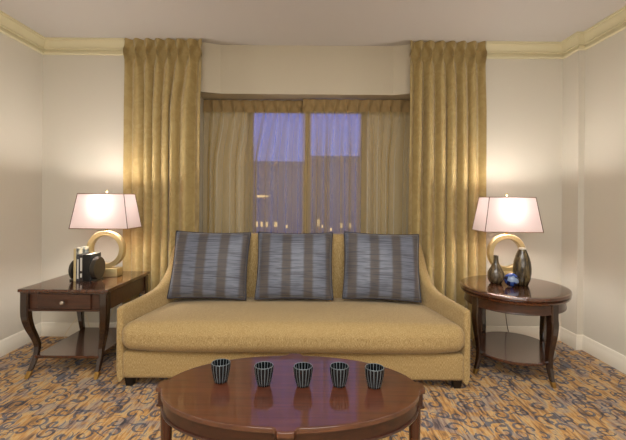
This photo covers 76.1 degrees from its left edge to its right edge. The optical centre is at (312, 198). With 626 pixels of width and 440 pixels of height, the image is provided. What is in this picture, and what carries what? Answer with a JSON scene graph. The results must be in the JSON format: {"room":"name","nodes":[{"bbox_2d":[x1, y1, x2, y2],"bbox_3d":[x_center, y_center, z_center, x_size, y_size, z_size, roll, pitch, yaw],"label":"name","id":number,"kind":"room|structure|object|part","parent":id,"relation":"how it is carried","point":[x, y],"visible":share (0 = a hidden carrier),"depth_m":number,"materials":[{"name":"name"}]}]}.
{"room":"hotel room","nodes":[
{"label":"hotel room","id":0,"kind":"room"},
{"bbox_2d":[0,32,42,339],"bbox_3d":[-2.532,-0.103,0.915,0.120,2.700,6.470,0,0,0],"label":"wall","id":1,"kind":"structure","parent":0,"point":[21,66],"depth_m":3.36,"materials":[{"name":"beige paint"}]},
{"bbox_2d":[0,322,116,356],"bbox_3d":[-1.792,1.191,0.725,1.383,0.124,5.850,0,0,0],"label":"baseboard","id":2,"kind":"structure","parent":1,"relation":"attached to","point":[21,338],"depth_m":3.63,"materials":[{"name":"beige paint"}]},
{"bbox_2d":[0,10,124,55],"bbox_3d":[-2.081,-1.381,0.725,0.761,0.138,5.850,0,0,0],"label":"trim","id":3,"kind":"structure","parent":1,"relation":"attached to","point":[9,26],"depth_m":3.61,"materials":[{"name":"beige paint"}]},
{"bbox_2d":[41,42,562,325],"bbox_3d":[-0.100,-0.083,3.900,4.745,2.700,0.500,0,0,0],"label":"wall","id":4,"kind":"structure","parent":0,"point":[83,95],"depth_m":3.65,"materials":[{"name":"paint"}]},
{"bbox_2d":[203,100,309,232],"bbox_3d":[-0.554,0.132,3.914,1.055,2.203,0.051,0,0,0],"label":"sheer curtain","id":5,"kind":"object","parent":4,"relation":"hanging from","point":[263,106],"visible":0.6,"depth_m":3.92,"materials":[{"name":"brown fabric"}]},
{"bbox_2d":[248,111,365,232],"bbox_3d":[-0.063,-0.198,4.050,1.190,1.450,0.060,0,0,0],"label":"window","id":6,"kind":"structure","parent":4,"relation":"in","point":[318,112],"depth_m":4.02,"materials":[{"name":"glass"}]},
{"bbox_2d":[303,99,409,233],"bbox_3d":[0.421,0.140,3.851,1.055,2.203,0.055,0,0,0],"label":"sheer curtain","id":7,"kind":"object","parent":4,"relation":"hanging from","point":[311,105],"visible":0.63,"depth_m":3.85,"materials":[{"name":"brown fabric"}]},
{"bbox_2d":[0,336,625,439],"bbox_3d":[-0.085,1.317,0.915,5.038,0.100,6.470,0,0,0],"label":"floor","id":8,"kind":"structure","parent":0,"point":[61,399],"depth_m":2.50,"materials":[{"name":"carpet"}]},
{"bbox_2d":[17,271,149,379],"bbox_3d":[-1.753,0.943,3.158,0.632,0.620,0.761,0,0,0],"label":"end table","id":9,"kind":"object","parent":8,"relation":"on","point":[58,293],"visible":0.78,"depth_m":2.86,"materials":[{"name":"brown wood"}]},
{"bbox_3d":[-2.013,0.935,2.852,0.094,0.548,0.103,0,0,0],"label":"leg","id":10,"kind":"part","parent":9,"relation":"part of","materials":[{"name":"brown wood"}]},
{"bbox_3d":[-1.751,0.722,2.822,0.372,0.106,0.020,0,0,0],"label":"drawer","id":11,"kind":"part","parent":9,"relation":"part of","materials":[{"name":"brown wood"}]},
{"bbox_2d":[68,260,73,280],"bbox_3d":[-1.861,0.554,3.130,0.030,0.156,0.150,0,0,0],"label":"bookend","id":12,"kind":"object","parent":9,"relation":"on","point":[70,269],"visible":0.42,"depth_m":3.07,"materials":[{"name":"brown metal"}]},
{"bbox_2d":[34,327,116,358],"bbox_3d":[-1.755,1.125,3.158,0.456,0.020,0.628,0,0,0],"label":"shelf","id":13,"kind":"object","parent":9,"relation":"attached to","point":[83,344],"depth_m":3.02,"materials":[{"name":"brown wood"}]},
{"bbox_2d":[73,246,88,280],"bbox_3d":[-1.828,0.506,3.155,0.020,0.252,0.173,0,0,0],"label":"book","id":14,"kind":"object","parent":9,"relation":"on","point":[80,250],"visible":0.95,"depth_m":3.08,"materials":[{"name":"beige paper"}]},
{"bbox_3d":[-2.013,0.935,3.464,0.094,0.548,0.103,0,0,0],"label":"leg","id":15,"kind":"part","parent":9,"relation":"part of","materials":[{"name":"brown wood"}]},
{"bbox_2d":[76,252,89,280],"bbox_3d":[-1.806,0.530,3.146,0.021,0.205,0.152,0,0,0],"label":"book","id":16,"kind":"object","parent":9,"relation":"on","point":[78,255],"visible":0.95,"depth_m":3.07,"materials":[{"name":"grey paper"}]},
{"bbox_2d":[80,253,87,280],"bbox_3d":[-1.782,0.533,3.148,0.024,0.200,0.152,0,0,0],"label":"book","id":17,"kind":"object","parent":9,"relation":"on","point":[81,256],"visible":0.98,"depth_m":3.07,"materials":[{"name":"brown paper"}]},
{"bbox_2d":[83,252,100,281],"bbox_3d":[-1.738,0.531,3.144,0.060,0.205,0.151,0,0,0],"label":"book","id":18,"kind":"object","parent":9,"relation":"on","point":[87,258],"visible":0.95,"depth_m":3.07,"materials":[{"name":"black paper"}]},
{"bbox_2d":[90,257,104,280],"bbox_3d":[-1.685,0.543,3.130,0.042,0.182,0.176,0,0,0],"label":"bookend","id":19,"kind":"object","parent":9,"relation":"on","point":[97,266],"visible":1,"depth_m":3.10,"materials":[{"name":"brown metal"}]},
{"bbox_3d":[-1.493,0.939,2.852,0.094,0.548,0.103,0,0,0],"label":"leg","id":20,"kind":"part","parent":9,"relation":"part of","materials":[{"name":"brown wood"}]},
{"bbox_2d":[64,190,141,337],"bbox_3d":[-1.839,0.589,3.395,0.738,1.334,0.456,0,0,0],"label":"table lamp","id":21,"kind":"object","parent":9,"relation":"on","point":[106,211],"visible":0.78,"depth_m":3.19,"materials":[{"name":"white fabric"}]},
{"bbox_3d":[-1.927,0.932,3.545,0.532,0.645,0.207,0,0,24],"label":"power cord","id":22,"kind":"part","parent":21,"relation":"part of","materials":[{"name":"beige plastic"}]},
{"bbox_3d":[-1.701,0.097,3.300,0.464,0.278,0.260,0,0,0],"label":"lamp shade","id":23,"kind":"part","parent":21,"relation":"part of","materials":[{"name":"fabric"}]},
{"bbox_3d":[-1.702,0.236,3.300,0.471,0.006,0.267,0,0,0],"label":"shade trim","id":24,"kind":"part","parent":21,"relation":"part of","materials":[{"name":"brown"}]},
{"bbox_3d":[-1.700,-0.042,3.300,0.379,0.006,0.207,0,0,0],"label":"shade trim","id":25,"kind":"part","parent":21,"relation":"part of","materials":[{"name":"brown"}]},
{"bbox_3d":[-1.493,0.939,3.464,0.094,0.548,0.103,0,0,0],"label":"leg","id":26,"kind":"part","parent":9,"relation":"part of","materials":[{"name":"brown wood"}]},
{"bbox_2d":[156,353,424,439],"bbox_3d":[-0.097,1.032,1.715,1.144,0.470,0.706,0,0,0],"label":"coffee table","id":27,"kind":"object","parent":8,"relation":"on","point":[190,402],"visible":0.93,"depth_m":1.57,"materials":[{"name":"brown wood"}]},
{"bbox_3d":[-0.629,1.038,1.715,0.060,0.450,0.060,0,0,0],"label":"leg","id":28,"kind":"part","parent":27,"relation":"part of","materials":[{"name":"brown wood"}]},
{"bbox_2d":[211,359,230,383],"bbox_3d":[-0.400,0.752,1.738,0.083,0.086,0.083,0,0,0],"label":"cup","id":29,"kind":"object","parent":27,"relation":"on","point":[220,368],"visible":1,"depth_m":1.71,"materials":[{"name":"black"}]},
{"bbox_2d":[254,361,273,386],"bbox_3d":[-0.210,0.753,1.712,0.083,0.086,0.083,0,0,35],"label":"cup","id":30,"kind":"object","parent":27,"relation":"on","point":[263,370],"visible":1,"depth_m":1.69,"materials":[{"name":"black"}]},
{"bbox_2d":[293,362,312,387],"bbox_3d":[-0.042,0.755,1.708,0.083,0.086,0.083,0,0,6],"label":"cup","id":31,"kind":"object","parent":27,"relation":"on","point":[303,371],"visible":1,"depth_m":1.68,"materials":[{"name":"black"}]},
{"bbox_2d":[330,362,348,387],"bbox_3d":[0.113,0.756,1.712,0.083,0.086,0.083,0,0,-20],"label":"cup","id":32,"kind":"object","parent":27,"relation":"on","point":[339,371],"visible":1,"depth_m":1.69,"materials":[{"name":"black"}]},
{"bbox_2d":[365,363,383,388],"bbox_3d":[0.262,0.757,1.702,0.083,0.086,0.083,0,0,44],"label":"cup","id":33,"kind":"object","parent":27,"relation":"on","point":[374,372],"visible":1,"depth_m":1.68,"materials":[{"name":"black"}]},
{"bbox_3d":[0.435,1.047,1.715,0.060,0.450,0.060,0,0,0],"label":"leg","id":34,"kind":"part","parent":27,"relation":"part of","materials":[{"name":"brown wood"}]},
{"bbox_2d":[116,233,470,388],"bbox_3d":[-0.129,0.780,3.018,2.360,0.974,0.874,0,0,0],"label":"sofa","id":35,"kind":"object","parent":8,"relation":"on","point":[158,336],"visible":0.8,"depth_m":2.65,"materials":[{"name":"beige fabric"}]},
{"bbox_3d":[-1.237,1.224,2.715,0.060,0.068,0.060,0,0,0],"label":"leg","id":36,"kind":"part","parent":35,"relation":"part of","materials":[{"name":"black wood"}]},
{"bbox_2d":[167,230,250,299],"bbox_3d":[-0.821,0.523,3.196,0.631,0.527,0.244,0,0,-4],"label":"throw pillow","id":37,"kind":"object","parent":35,"relation":"on","point":[205,265],"visible":1,"depth_m":3.12,"materials":[{"name":"grey fabric"}]},
{"bbox_2d":[254,232,332,299],"bbox_3d":[-0.146,0.529,3.200,0.618,0.516,0.241,0,0,0],"label":"throw pillow","id":38,"kind":"object","parent":35,"relation":"on","point":[290,265],"visible":1,"depth_m":3.13,"materials":[{"name":"grey fabric"}]},
{"bbox_2d":[122,297,464,353],"bbox_3d":[-0.130,0.911,2.981,2.276,0.223,0.799,0,0,0],"label":"seat cushion","id":39,"kind":"object","parent":35,"relation":"on","point":[338,325],"depth_m":2.63,"materials":[{"name":"beige fabric"}]},
{"bbox_3d":[-0.132,1.112,3.010,2.274,0.184,0.720,0,0,0],"label":"seat","id":40,"kind":"part","parent":35,"relation":"part of","materials":[{"name":"fabric"}]},
{"bbox_2d":[342,231,421,302],"bbox_3d":[0.547,0.535,3.199,0.627,0.532,0.242,0,0,4],"label":"throw pillow","id":41,"kind":"object","parent":35,"relation":"on","point":[376,266],"visible":1,"depth_m":3.13,"materials":[{"name":"grey fabric"}]},
{"bbox_3d":[0.973,1.242,2.715,0.060,0.068,0.060,0,0,0],"label":"leg","id":42,"kind":"part","parent":35,"relation":"part of","materials":[{"name":"black wood"}]},
{"bbox_2d":[460,275,571,388],"bbox_3d":[1.540,0.971,3.085,0.792,0.620,0.862,0,0,0],"label":"side table","id":43,"kind":"object","parent":8,"relation":"on","point":[545,299],"visible":0.95,"depth_m":2.89,"materials":[{"name":"brown wood"}]},
{"bbox_3d":[1.211,0.979,2.942,0.077,0.529,0.060,0,0,-24],"label":"leg","id":44,"kind":"part","parent":43,"relation":"part of","materials":[{"name":"brown wood"}]},
{"bbox_3d":[1.444,0.981,3.428,0.060,0.529,0.077,0,0,-16],"label":"leg","id":45,"kind":"part","parent":43,"relation":"part of","materials":[{"name":"brown wood"}]},
{"bbox_2d":[487,255,504,283],"bbox_3d":[1.433,0.551,3.135,0.126,0.219,0.126,0,0,0],"label":"bud vase","id":46,"kind":"object","parent":43,"relation":"on","point":[495,274],"visible":1,"depth_m":3.10,"materials":[{"name":"ceramic"}]},
{"bbox_2d":[472,193,543,331],"bbox_3d":[1.651,0.615,3.385,0.588,1.327,0.437,0,0,0],"label":"table lamp","id":47,"kind":"object","parent":43,"relation":"on","point":[506,215],"visible":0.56,"depth_m":3.19,"materials":[{"name":"white fabric"}]},
{"bbox_3d":[1.597,0.125,3.300,0.464,0.278,0.260,0,0,0],"label":"lamp shade","id":48,"kind":"part","parent":47,"relation":"part of","materials":[{"name":"fabric"}]},
{"bbox_3d":[1.598,-0.014,3.300,0.379,0.006,0.207,0,0,0],"label":"shade trim","id":49,"kind":"part","parent":47,"relation":"part of","materials":[{"name":"brown"}]},
{"bbox_3d":[1.596,0.264,3.300,0.471,0.006,0.267,0,0,0],"label":"shade trim","id":50,"kind":"part","parent":47,"relation":"part of","materials":[{"name":"brown"}]},
{"bbox_2d":[504,273,518,286],"bbox_3d":[1.500,0.610,3.020,0.104,0.102,0.104,0,0,0],"label":"glass ball","id":51,"kind":"object","parent":43,"relation":"on","point":[511,279],"visible":1,"depth_m":2.99,"materials":[{"name":"blue glass"}]},
{"bbox_2d":[472,331,556,365],"bbox_3d":[1.538,1.142,3.085,0.605,0.022,0.674,0,0,0],"label":"shelf","id":52,"kind":"object","parent":43,"relation":"attached to","point":[511,348],"depth_m":3.01,"materials":[{"name":"brown wood"}]},
{"bbox_2d":[513,247,531,285],"bbox_3d":[1.608,0.518,3.075,0.132,0.287,0.132,0,0,0],"label":"vase","id":53,"kind":"object","parent":43,"relation":"on","point":[522,267],"visible":0.94,"depth_m":3.03,"materials":[{"name":"ceramic"}]},
{"bbox_3d":[1.868,0.984,3.228,0.077,0.529,0.060,0,0,-24],"label":"leg","id":54,"kind":"part","parent":43,"relation":"part of","materials":[{"name":"brown wood"}]},
{"bbox_3d":[1.635,0.982,2.742,0.060,0.529,0.077,0,0,-16],"label":"leg","id":55,"kind":"part","parent":43,"relation":"part of","materials":[{"name":"brown wood"}]},
{"bbox_2d":[0,0,625,45],"bbox_3d":[-0.061,-1.483,0.915,5.038,0.100,6.470,0,0,0],"label":"ceiling","id":56,"kind":"structure","parent":0,"point":[221,22],"depth_m":3.19,"materials":[{"name":"grey paint"}]},
{"bbox_2d":[122,38,201,304],"bbox_3d":[-1.354,-0.102,3.587,0.695,2.678,0.106,0,0,0],"label":"drapery panel","id":57,"kind":"object","parent":56,"relation":"hanging from","point":[162,78],"visible":0.77,"depth_m":3.59,"materials":[{"name":"gold fabric"}]},
{"bbox_2d":[408,40,486,338],"bbox_3d":[1.199,-0.081,3.587,0.706,2.678,0.107,0,0,0],"label":"drapery panel","id":58,"kind":"object","parent":56,"relation":"hanging from","point":[448,144],"visible":0.84,"depth_m":3.59,"materials":[{"name":"gold fabric"}]},
{"bbox_2d":[561,29,625,355],"bbox_3d":[2.359,-0.062,0.915,0.173,2.700,6.470,0,0,0],"label":"wall","id":59,"kind":"structure","parent":0,"point":[593,259],"depth_m":3.28,"materials":[{"name":"beige paint"}]},
{"bbox_2d":[470,326,625,373],"bbox_3d":[1.632,1.220,0.725,1.365,0.124,5.850,0,0,0],"label":"baseboard","id":60,"kind":"structure","parent":59,"relation":"attached to","point":[601,352],"depth_m":3.41,"materials":[{"name":"beige paint"}]},
{"bbox_2d":[486,5,625,58],"bbox_3d":[1.948,-1.347,0.725,0.777,0.138,5.850,0,0,0],"label":"trim","id":61,"kind":"structure","parent":59,"relation":"attached to","point":[614,23],"depth_m":3.59,"materials":[{"name":"beige paint"}]},
{"label":"outside","id":62,"kind":"structure","parent":0,"visible":0},
{"bbox_2d":[254,161,301,232],"bbox_3d":[-5.049,5.725,44.000,8.300,19.000,8.300,0,0,0],"label":"building","id":63,"kind":"structure","parent":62,"point":[272,163],"depth_m":40.00,"materials":[{"name":"grey concrete"}]},
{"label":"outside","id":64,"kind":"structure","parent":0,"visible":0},
{"bbox_2d":[311,156,356,233],"bbox_3d":[3.454,5.398,46.000,8.500,19.800,8.300,0,0,0],"label":"building","id":65,"kind":"structure","parent":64,"point":[332,158],"depth_m":42.00,"materials":[{"name":"grey concrete"}]}
]}

